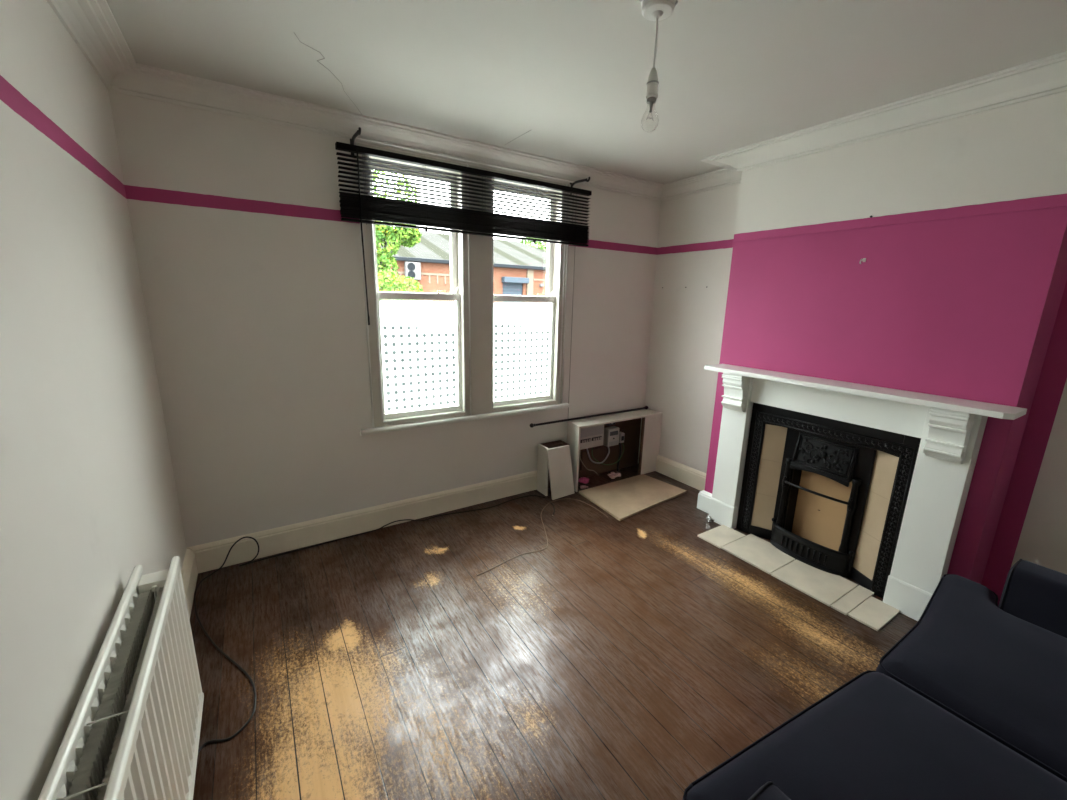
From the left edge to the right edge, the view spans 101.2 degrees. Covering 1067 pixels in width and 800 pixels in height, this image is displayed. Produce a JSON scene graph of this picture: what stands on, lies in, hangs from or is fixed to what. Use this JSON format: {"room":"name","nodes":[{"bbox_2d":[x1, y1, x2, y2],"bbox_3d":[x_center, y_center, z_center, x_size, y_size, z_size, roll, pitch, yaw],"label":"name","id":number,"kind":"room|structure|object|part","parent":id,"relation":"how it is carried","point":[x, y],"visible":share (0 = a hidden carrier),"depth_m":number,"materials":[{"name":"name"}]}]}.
{"room":"living room","nodes":[
{"label":"living room","id":0,"kind":"room"},
{"bbox_2d":[0,0,186,799],"bbox_3d":[-0.971,0.148,0.627,0.120,2.590,4.210,-7,15,-32],"label":"wall","id":1,"kind":"structure","parent":0,"point":[88,492],"depth_m":1.20,"materials":[{"name":"white paint"}]},
{"bbox_2d":[46,0,135,90],"bbox_3d":[-0.833,-1.077,0.408,0.130,0.098,3.950,-7,15,-32],"label":"trim","id":2,"kind":"structure","parent":1,"relation":"attached to","point":[91,24],"depth_m":1.67,"materials":[{"name":"paint"}]},
{"bbox_2d":[38,556,203,799],"bbox_3d":[-0.973,1.020,1.056,0.148,0.700,1.270,-7,15,-32],"label":"radiator","id":3,"kind":"object","parent":1,"relation":"attached to","point":[133,731],"visible":1,"depth_m":1.12,"materials":[{"name":"metal"}]},
{"bbox_3d":[-0.854,0.746,0.836,0.076,0.004,0.004,-6,15,-29],"label":"tie rod","id":4,"kind":"part","parent":3,"relation":"part of","materials":[{"name":"metal"}]},
{"bbox_3d":[-1.002,0.975,1.027,0.019,0.576,1.270,-7,15,-32],"label":"panel","id":5,"kind":"part","parent":3,"relation":"part of","materials":[{"name":"metal"}]},
{"bbox_3d":[-0.950,0.711,0.982,0.076,0.004,0.004,-6,15,-29],"label":"tie rod","id":6,"kind":"part","parent":3,"relation":"part of","materials":[{"name":"metal"}]},
{"bbox_3d":[-0.924,0.965,1.076,0.028,0.576,1.270,-7,15,-32],"label":"panel","id":7,"kind":"part","parent":3,"relation":"part of","materials":[{"name":"metal"}]},
{"bbox_2d":[181,549,197,618],"bbox_3d":[-0.926,1.326,0.930,0.035,0.161,3.950,-7,15,-32],"label":"baseboard","id":8,"kind":"structure","parent":1,"relation":"attached to","point":[189,572],"depth_m":2.35,"materials":[{"name":"white wood"}]},
{"bbox_2d":[108,91,660,547],"bbox_3d":[-0.464,-0.448,3.293,3.663,2.590,0.140,-7,15,-32],"label":"wall","id":9,"kind":"structure","parent":0,"point":[251,271],"depth_m":2.58,"materials":[{"name":"white paint"}]},
{"bbox_2d":[350,127,360,154],"bbox_3d":[-1.001,-1.463,2.471,0.020,0.100,0.238,-7,15,-32],"label":"curtain bracket","id":10,"kind":"object","parent":9,"relation":"attached to","point":[358,132],"visible":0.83,"depth_m":2.46,"materials":[{"name":"black metal"}]},
{"bbox_3d":[-1.011,-1.473,2.486,0.018,0.064,0.200,-7,15,-32],"label":"arm","id":11,"kind":"part","parent":10,"relation":"part of","materials":[{"name":"black metal"}]},
{"bbox_2d":[356,137,573,181],"bbox_3d":[-0.357,-1.585,2.935,1.590,0.010,0.006,-7,15,-32],"label":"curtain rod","id":12,"kind":"object","parent":10,"relation":"attached to","point":[356,137],"visible":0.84,"depth_m":2.85,"materials":[{"name":"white metal"}]},
{"bbox_2d":[187,470,536,572],"bbox_3d":[-0.873,0.799,3.230,2.655,0.168,0.022,-7,15,-32],"label":"baseboard","id":13,"kind":"structure","parent":9,"relation":"attached to","point":[209,556],"depth_m":2.98,"materials":[{"name":"white wood"}]},
{"bbox_2d":[109,63,662,200],"bbox_3d":[-0.366,-1.636,2.908,3.663,0.098,0.125,-7,15,-32],"label":"trim","id":14,"kind":"structure","parent":9,"relation":"attached to","point":[140,80],"depth_m":2.47,"materials":[{"name":"paint"}]},
{"bbox_2d":[369,161,461,419],"bbox_3d":[-0.808,-0.683,3.042,0.655,1.695,0.130,-7,15,-32],"label":"window","id":15,"kind":"structure","parent":9,"relation":"in","point":[420,346],"depth_m":3.08,"materials":[{"name":"glass"}]},
{"bbox_3d":[-0.802,-1.106,2.951,0.591,0.830,0.038,-7,15,-32],"label":"sash","id":16,"kind":"part","parent":15,"relation":"part of","materials":[{"name":"paint"}]},
{"bbox_3d":[-0.792,-0.314,3.087,0.591,0.855,0.040,-7,15,-32],"label":"sash","id":17,"kind":"part","parent":15,"relation":"part of","materials":[{"name":"glass"}]},
{"bbox_2d":[335,142,591,324],"bbox_3d":[-0.341,-1.038,3.036,1.830,1.009,0.054,-7,15,-32],"label":"blind","id":18,"kind":"object","parent":15,"relation":"attached to","point":[366,207],"visible":1,"depth_m":2.85,"materials":[{"name":"black plastic"}]},
{"bbox_3d":[-0.335,-1.386,2.961,1.829,0.193,0.035,-7,15,-32],"label":"slat panel","id":19,"kind":"part","parent":18,"relation":"part of","materials":[{"name":"black plastic"}]},
{"bbox_3d":[-0.341,-1.140,3.017,1.826,0.014,0.036,-7,15,-32],"label":"rail","id":20,"kind":"part","parent":18,"relation":"part of","materials":[{"name":"black plastic"}]},
{"bbox_2d":[355,143,568,427],"bbox_3d":[-0.436,-0.750,3.225,1.570,1.740,0.142,-7,15,-32],"label":"window","id":21,"kind":"structure","parent":9,"relation":"attached to","point":[480,246],"depth_m":3.17,"materials":[{"name":"paint"}]},
{"bbox_2d":[355,142,570,427],"bbox_3d":[-0.397,-0.738,3.165,1.575,1.735,0.014,-7,15,-32],"label":"trim","id":22,"kind":"structure","parent":9,"relation":"attached to","point":[372,237],"depth_m":3.16,"materials":[{"name":"paint"}]},
{"bbox_2d":[360,403,569,435],"bbox_3d":[-0.421,0.132,3.347,1.705,0.038,0.050,-7,15,-32],"label":"trim","id":23,"kind":"structure","parent":9,"relation":"attached to","point":[368,431],"depth_m":3.23,"materials":[{"name":"paint"}]},
{"bbox_2d":[493,183,556,405],"bbox_3d":[-0.106,-0.767,3.480,0.655,1.695,0.130,-7,15,-32],"label":"window","id":24,"kind":"structure","parent":9,"relation":"in","point":[523,333],"depth_m":3.52,"materials":[{"name":"glass"}]},
{"bbox_3d":[-0.100,-1.190,3.389,0.591,0.830,0.038,-7,15,-32],"label":"sash","id":25,"kind":"part","parent":24,"relation":"part of","materials":[{"name":"glass"}]},
{"bbox_3d":[-0.090,-0.398,3.525,0.591,0.855,0.040,-7,15,-32],"label":"sash","id":26,"kind":"part","parent":24,"relation":"part of","materials":[{"name":"glass"}]},
{"bbox_2d":[568,251,574,414],"bbox_3d":[0.320,-0.533,3.697,0.005,1.450,0.003,-7,15,-32],"label":"trim","id":27,"kind":"structure","parent":9,"relation":"attached to","point":[574,251],"depth_m":3.68,"materials":[{"name":"grey paint"}]},
{"bbox_2d":[570,177,589,194],"bbox_3d":[0.349,-1.625,3.314,0.020,0.100,0.238,-7,15,-32],"label":"curtain bracket","id":28,"kind":"object","parent":9,"relation":"attached to","point":[582,180],"visible":0.75,"depth_m":3.30,"materials":[{"name":"black metal"}]},
{"bbox_3d":[0.339,-1.635,3.328,0.018,0.064,0.200,-7,15,-32],"label":"arm","id":29,"kind":"part","parent":28,"relation":"part of","materials":[{"name":"black metal"}]},
{"bbox_2d":[190,463,917,799],"bbox_3d":[0.596,1.268,1.922,3.903,0.100,4.210,-7,15,-32],"label":"floor","id":30,"kind":"structure","parent":0,"point":[635,656],"depth_m":2.01,"materials":[{"name":"brown wood"}]},
{"bbox_2d":[194,495,544,753],"bbox_3d":[-0.542,0.972,2.495,2.322,0.176,1.588,-7,15,-32],"label":"power cable","id":31,"kind":"object","parent":30,"relation":"on","point":[249,562],"visible":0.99,"depth_m":2.48,"materials":[{"name":"black plastic"}]},
{"bbox_2d":[476,498,606,575],"bbox_3d":[-0.003,0.925,3.127,1.229,0.006,0.466,-10,17,-41],"label":"cable","id":32,"kind":"object","parent":30,"relation":"on","point":[565,498],"visible":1,"depth_m":2.93,"materials":[{"name":"brown plastic"}]},
{"bbox_2d":[537,440,568,495],"bbox_3d":[0.170,0.577,3.748,0.235,0.418,0.142,-7,15,-32],"label":"box","id":33,"kind":"object","parent":30,"relation":"on","point":[543,480],"visible":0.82,"depth_m":3.69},
{"bbox_3d":[0.144,0.563,3.804,0.217,0.418,0.016,-7,15,-32],"label":"panel","id":34,"kind":"part","parent":33,"relation":"part of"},
{"bbox_2d":[547,445,574,499],"bbox_3d":[0.233,0.599,3.649,0.260,0.420,0.084,-7,15,-32],"label":"leaning board","id":35,"kind":"object","parent":30,"relation":"on","point":[559,458],"visible":1,"depth_m":3.63,"materials":[{"name":"white wood"}]},
{"bbox_2d":[578,477,588,483],"bbox_3d":[0.450,0.727,3.962,0.126,0.044,0.091,-7,15,-32],"label":"fabric flower","id":36,"kind":"object","parent":30,"relation":"on","point":[585,480],"visible":0.98,"depth_m":3.95,"materials":[{"name":"pink fabric"}]},
{"bbox_2d":[608,472,620,478],"bbox_3d":[0.759,0.701,4.103,0.146,0.047,0.096,-7,15,-32],"label":"fabric flower","id":37,"kind":"object","parent":30,"relation":"on","point":[612,475],"visible":1,"depth_m":4.08,"materials":[{"name":"pink fabric"}]},
{"bbox_2d":[567,409,662,491],"bbox_3d":[0.734,0.432,4.060,1.006,0.585,0.234,-7,15,-32],"label":"base cabinet","id":38,"kind":"object","parent":30,"relation":"on","point":[629,423],"visible":0.78,"depth_m":4.15,"materials":[{"name":"white wood"}]},
{"bbox_3d":[0.341,0.479,3.815,0.018,0.585,0.244,-3,14,-19],"label":"panel","id":39,"kind":"part","parent":38,"relation":"part of","materials":[{"name":"white wood"}]},
{"bbox_2d":[530,406,647,427],"bbox_3d":[0.546,0.142,3.944,1.363,0.038,0.038,-7,15,-32],"label":"pole","id":40,"kind":"object","parent":38,"relation":"on","point":[532,425],"visible":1,"depth_m":3.88,"materials":[{"name":"black metal"}]},
{"bbox_2d":[580,424,603,449],"bbox_3d":[0.502,0.323,3.955,0.305,0.215,0.082,-7,15,-32],"label":"fuse box","id":41,"kind":"object","parent":38,"relation":"attached to","point":[592,436],"visible":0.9,"depth_m":3.94,"materials":[{"name":"white plastic"}]},
{"bbox_2d":[579,450,598,475],"bbox_3d":[0.523,0.577,4.009,0.250,0.311,0.060,-7,15,-32],"label":"cable","id":42,"kind":"object","parent":41,"relation":"hanging from","point":[580,450],"visible":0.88,"depth_m":3.95,"materials":[{"name":"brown plastic"}]},
{"bbox_2d":[580,447,603,469],"bbox_3d":[0.543,0.542,4.068,0.260,0.180,0.027,-7,15,-32],"label":"board","id":43,"kind":"object","parent":38,"relation":"attached to","point":[598,453],"visible":0.9,"depth_m":4.05,"materials":[{"name":"brown wood"}]},
{"bbox_2d":[603,426,618,446],"bbox_3d":[0.730,0.341,4.110,0.140,0.170,0.080,-7,15,-32],"label":"meter","id":44,"kind":"object","parent":38,"relation":"attached to","point":[611,434],"visible":0.96,"depth_m":4.08,"materials":[{"name":"white plastic"}]},
{"bbox_2d":[586,447,609,463],"bbox_3d":[0.602,0.500,4.043,0.274,0.173,0.064,-7,15,-32],"label":"cable","id":45,"kind":"object","parent":44,"relation":"attached to","point":[608,447],"visible":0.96,"depth_m":4.03,"materials":[{"name":"grey plastic"}]},
{"bbox_3d":[0.740,0.161,3.998,1.006,0.028,0.234,-7,15,-32],"label":"panel","id":46,"kind":"part","parent":38,"relation":"part of","materials":[{"name":"white wood"}]},
{"bbox_2d":[619,432,624,442],"bbox_3d":[0.833,0.359,4.191,0.055,0.095,0.065,-7,15,-32],"label":"cut out fuse","id":47,"kind":"object","parent":38,"relation":"attached to","point":[621,434],"visible":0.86,"depth_m":4.16,"materials":[{"name":"white plastic"}]},
{"bbox_2d":[592,443,623,464],"bbox_3d":[0.708,0.505,4.107,0.379,0.203,0.069,-7,15,-32],"label":"cable","id":48,"kind":"object","parent":47,"relation":"attached to","point":[622,443],"visible":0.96,"depth_m":4.10,"materials":[{"name":"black plastic"}]},
{"bbox_2d":[617,443,621,470],"bbox_3d":[0.824,0.549,4.203,0.034,0.291,0.083,4,13,13],"label":"cable","id":49,"kind":"object","parent":47,"relation":"attached to","point":[620,447],"visible":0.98,"depth_m":4.19,"materials":[{"name":"black plastic"}]},
{"bbox_3d":[1.120,0.422,4.178,0.229,0.569,0.018,-7,15,-32],"label":"panel","id":50,"kind":"part","parent":38,"relation":"part of","materials":[{"name":"white wood"}]},
{"bbox_2d":[579,474,686,520],"bbox_3d":[0.866,0.801,3.729,0.865,0.018,0.543,-7,15,-32],"label":"door","id":51,"kind":"structure","parent":30,"relation":"on","point":[628,497],"depth_m":3.69,"materials":[{"name":"laminate"}]},
{"bbox_2d":[706,515,714,521],"bbox_3d":[1.329,0.893,3.296,0.030,0.052,0.060,-7,15,-32],"label":"tap","id":52,"kind":"object","parent":30,"relation":"on","point":[708,517],"visible":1,"depth_m":3.28,"materials":[{"name":"silver metal"}]},
{"bbox_2d":[697,525,899,630],"bbox_3d":[1.590,1.045,2.741,0.352,0.012,1.073,-7,15,-32],"label":"hearth slab","id":53,"kind":"object","parent":30,"relation":"on","point":[845,596],"visible":0.92,"depth_m":2.62,"materials":[{"name":"beige stone"}]},
{"bbox_2d":[736,402,920,598],"bbox_3d":[1.776,0.565,2.755,0.174,0.952,0.918,-7,15,-32],"label":"fireplace","id":54,"kind":"object","parent":30,"relation":"on","point":[879,464],"visible":0.98,"depth_m":2.64,"materials":[{"name":"black metal"}]},
{"bbox_3d":[1.619,0.535,3.007,0.139,0.748,0.009,9,15,31],"label":"tile panel","id":55,"kind":"part","parent":54,"relation":"part of","materials":[{"name":"beige tile"}]},
{"bbox_2d":[792,470,851,550],"bbox_3d":[1.857,0.700,2.827,0.009,0.620,0.380,-7,15,-32],"label":"sheet","id":56,"kind":"object","parent":54,"relation":"attached to","point":[820,520],"visible":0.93,"depth_m":2.83,"materials":[{"name":"brown cardboard"}]},
{"bbox_2d":[790,432,859,486],"bbox_3d":[1.788,0.355,2.698,0.088,0.242,0.336,-7,15,-32],"label":"hood","id":57,"kind":"object","parent":54,"relation":"attached to","point":[836,460],"depth_m":2.67,"materials":[{"name":"black metal"}]},
{"bbox_3d":[1.949,0.658,2.501,0.009,0.748,0.139,0,13,-7],"label":"tile panel","id":58,"kind":"part","parent":54,"relation":"part of","materials":[{"name":"beige tile"}]},
{"bbox_2d":[704,364,1026,620],"bbox_3d":[1.701,0.469,2.671,0.221,1.174,1.538,-7,15,-32],"label":"surround","id":59,"kind":"object","parent":30,"relation":"on","point":[950,430],"visible":0.96,"depth_m":2.30,"materials":[{"name":"wood"}]},
{"bbox_3d":[1.371,0.029,3.024,0.034,0.010,0.150,-7,15,-32],"label":"bracket moulding","id":60,"kind":"part","parent":59,"relation":"part of","materials":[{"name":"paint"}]},
{"bbox_3d":[1.370,-0.015,3.013,0.034,0.010,0.150,-7,15,-32],"label":"bracket moulding","id":61,"kind":"part","parent":59,"relation":"part of","materials":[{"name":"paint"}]},
{"bbox_3d":[1.362,-0.090,2.990,0.034,0.010,0.150,-7,15,-32],"label":"bracket moulding","id":62,"kind":"part","parent":59,"relation":"part of","materials":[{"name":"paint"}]},
{"bbox_3d":[1.351,-0.146,2.969,0.034,0.010,0.150,-7,15,-32],"label":"bracket moulding","id":63,"kind":"part","parent":59,"relation":"part of","materials":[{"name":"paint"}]},
{"bbox_3d":[1.351,-0.159,2.965,0.034,0.010,0.150,-7,15,-32],"label":"bracket moulding","id":64,"kind":"part","parent":59,"relation":"part of","materials":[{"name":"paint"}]},
{"bbox_2d":[704,364,1026,419],"bbox_3d":[1.713,-0.090,2.543,0.221,0.028,1.538,-7,15,-32],"label":"mantel shelf","id":65,"kind":"object","parent":59,"relation":"attached to","point":[956,406],"depth_m":2.26,"materials":[{"name":"wood"}]},
{"bbox_3d":[1.969,0.251,2.109,0.034,0.010,0.142,-7,15,-32],"label":"bracket moulding","id":66,"kind":"part","parent":59,"relation":"part of","materials":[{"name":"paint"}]},
{"bbox_3d":[1.968,0.207,2.098,0.034,0.010,0.142,-7,15,-32],"label":"bracket moulding","id":67,"kind":"part","parent":59,"relation":"part of","materials":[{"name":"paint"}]},
{"bbox_3d":[1.960,0.133,2.074,0.034,0.010,0.142,-7,15,-32],"label":"bracket moulding","id":68,"kind":"part","parent":59,"relation":"part of","materials":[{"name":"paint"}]},
{"bbox_3d":[1.949,0.076,2.053,0.034,0.010,0.142,-7,15,-32],"label":"bracket moulding","id":69,"kind":"part","parent":59,"relation":"part of","materials":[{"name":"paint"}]},
{"bbox_3d":[1.948,0.063,2.050,0.034,0.010,0.142,-7,15,-32],"label":"bracket moulding","id":70,"kind":"part","parent":59,"relation":"part of","materials":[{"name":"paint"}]},
{"bbox_2d":[682,559,1066,799],"bbox_3d":[1.344,0.987,1.160,1.954,0.820,0.940,-7,15,-32],"label":"sofa","id":71,"kind":"object","parent":30,"relation":"on","point":[970,703],"visible":1,"depth_m":1.26,"materials":[{"name":"blue fabric"}]},
{"bbox_3d":[0.632,1.163,0.670,0.195,0.542,0.740,-7,15,-32],"label":"armrest","id":72,"kind":"part","parent":71,"relation":"part of","materials":[{"name":"blue fabric"}]},
{"bbox_2d":[682,672,1066,799],"bbox_3d":[0.909,1.054,1.041,0.896,0.207,0.694,-7,15,-32],"label":"seat cushion","id":73,"kind":"object","parent":71,"relation":"on","point":[876,736],"depth_m":1.14,"materials":[{"name":"black fabric"}]},
{"bbox_2d":[876,574,1066,781],"bbox_3d":[1.693,0.963,1.517,0.931,0.207,0.671,-7,15,-32],"label":"seat cushion","id":74,"kind":"object","parent":71,"relation":"on","point":[1001,670],"depth_m":1.45,"materials":[{"name":"fabric"}]},
{"bbox_3d":[2.140,0.991,1.575,0.170,0.542,0.677,-7,15,-32],"label":"armrest","id":75,"kind":"part","parent":71,"relation":"part of","materials":[{"name":"blue fabric"}]},
{"bbox_2d":[106,0,1066,183],"bbox_3d":[0.655,-1.353,1.325,3.903,0.102,4.210,-7,15,-32],"label":"ceiling","id":76,"kind":"structure","parent":0,"point":[562,80],"depth_m":1.83,"materials":[{"name":"paint"}]},
{"bbox_2d":[639,0,677,131],"bbox_3d":[0.411,-1.141,1.497,0.130,0.404,0.116,-7,15,-32],"label":"pendant light","id":77,"kind":"object","parent":76,"relation":"hanging from","point":[652,10],"visible":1,"depth_m":1.48,"materials":[{"name":"white plastic"}]},
{"bbox_2d":[645,183,1066,573],"bbox_3d":[2.223,-0.234,2.619,0.120,2.590,4.210,-7,15,-32],"label":"wall","id":78,"kind":"structure","parent":0,"point":[697,230],"depth_m":3.73,"materials":[{"name":"white paint"}]},
{"bbox_2d":[655,455,705,490],"bbox_3d":[1.405,0.688,3.961,0.033,0.160,0.749,-7,15,-32],"label":"baseboard","id":79,"kind":"structure","parent":78,"relation":"attached to","point":[692,477],"depth_m":4.01,"materials":[{"name":"white wood"}]},
{"bbox_2d":[661,168,741,200],"bbox_3d":[1.360,-1.730,3.488,0.120,0.098,0.985,-7,15,-32],"label":"trim","id":80,"kind":"structure","parent":78,"relation":"attached to","point":[724,177],"depth_m":3.52,"materials":[{"name":"paint"}]},
{"bbox_2d":[981,281,1066,605],"bbox_3d":[2.483,0.142,2.156,0.004,2.074,0.085,-7,15,-32],"label":"trim","id":81,"kind":"structure","parent":78,"relation":"attached to","point":[1053,375],"depth_m":2.19,"materials":[{"name":"paint"}]},
{"bbox_2d":[705,91,1066,583],"bbox_3d":[1.925,-0.255,2.681,0.313,2.590,1.532,-7,15,-32],"label":"wall","id":82,"kind":"structure","parent":0,"point":[967,308],"depth_m":2.22,"materials":[{"name":"paint"}]},
{"bbox_2d":[697,490,711,513],"bbox_3d":[1.490,0.793,3.518,0.310,0.156,0.170,-7,15,-32],"label":"baseboard","id":83,"kind":"structure","parent":82,"relation":"attached to","point":[704,497],"depth_m":3.46,"materials":[{"name":"wood"}]},
{"bbox_2d":[700,51,1066,172],"bbox_3d":[1.866,-1.471,2.428,0.433,0.110,1.904,-7,15,-32],"label":"trim","id":84,"kind":"structure","parent":82,"relation":"attached to","point":[1046,76],"depth_m":2.15,"materials":[{"name":"paint"}]},
{"bbox_2d":[733,193,1066,241],"bbox_3d":[1.808,-0.978,2.429,0.005,0.051,1.532,-7,15,-32],"label":"trim","id":85,"kind":"structure","parent":82,"relation":"attached to","point":[1059,200],"depth_m":2.21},
{"label":"outside","id":86,"kind":"structure","parent":0,"visible":0},
{"bbox_3d":[-13.541,-8.956,47.629,150.000,0.200,89.700,-7,15,-32],"label":"ground","id":87,"kind":"structure","parent":86,"visible":0},
{"bbox_2d":[372,170,421,341],"bbox_3d":[-5.627,-4.637,14.913,3.751,6.269,2.583,-7,15,-32],"label":"street tree","id":88,"kind":"object","parent":87,"relation":"on","point":[406,237],"visible":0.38,"depth_m":14.69,"materials":[{"name":"green plant"}]},
{"bbox_2d":[378,269,423,304],"bbox_3d":[-4.637,-2.635,13.821,2.535,2.896,1.512,-7,15,-32],"label":"shrub","id":89,"kind":"object","parent":87,"relation":"on","point":[395,280],"visible":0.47,"depth_m":13.60,"materials":[{"name":"green plant"}]},
{"bbox_2d":[379,231,547,302],"bbox_3d":[-6.727,-11.425,41.242,20.324,7.750,20.500,-7,15,-32],"label":"brick building","id":90,"kind":"structure","parent":87,"relation":"on","point":[519,268],"depth_m":33.22,"materials":[{"name":"red"}]},
{"bbox_2d":[404,262,420,279],"bbox_3d":[-7.971,-8.517,28.933,0.995,1.107,0.386,-7,15,-32],"label":"air conditioner","id":91,"kind":"object","parent":90,"relation":"attached to","point":[412,269],"visible":0.89,"depth_m":28.77,"materials":[{"name":"white metal"}]},
{"bbox_2d":[407,263,414,270],"bbox_3d":[-7.987,-8.717,28.660,0.514,0.506,0.036,-7,15,-32],"label":"fan grille","id":92,"kind":"object","parent":91,"relation":"attached to","point":[410,266],"depth_m":28.64,"materials":[{"name":"black metal"}]},
{"bbox_2d":[408,271,415,277],"bbox_3d":[-7.999,-8.220,28.773,0.514,0.506,0.036,-7,15,-32],"label":"fan grille","id":93,"kind":"object","parent":91,"relation":"attached to","point":[412,274],"depth_m":28.77,"materials":[{"name":"black metal"}]},
{"bbox_2d":[503,282,521,301],"bbox_3d":[-1.665,-7.369,33.819,1.802,3.364,0.080,-7,15,-32],"label":"roller shutter","id":94,"kind":"object","parent":90,"relation":"hanging from","point":[508,288],"depth_m":33.54,"materials":[{"name":"grey metal"}]},
{"bbox_2d":[519,237,546,250],"bbox_3d":[0.425,-17.304,60.654,9.731,10.906,6.686,-7,15,-32],"label":"tree","id":95,"kind":"object","parent":87,"relation":"on","point":[543,246],"visible":0.06,"depth_m":57.80,"materials":[{"name":"green plant"}]}
]}

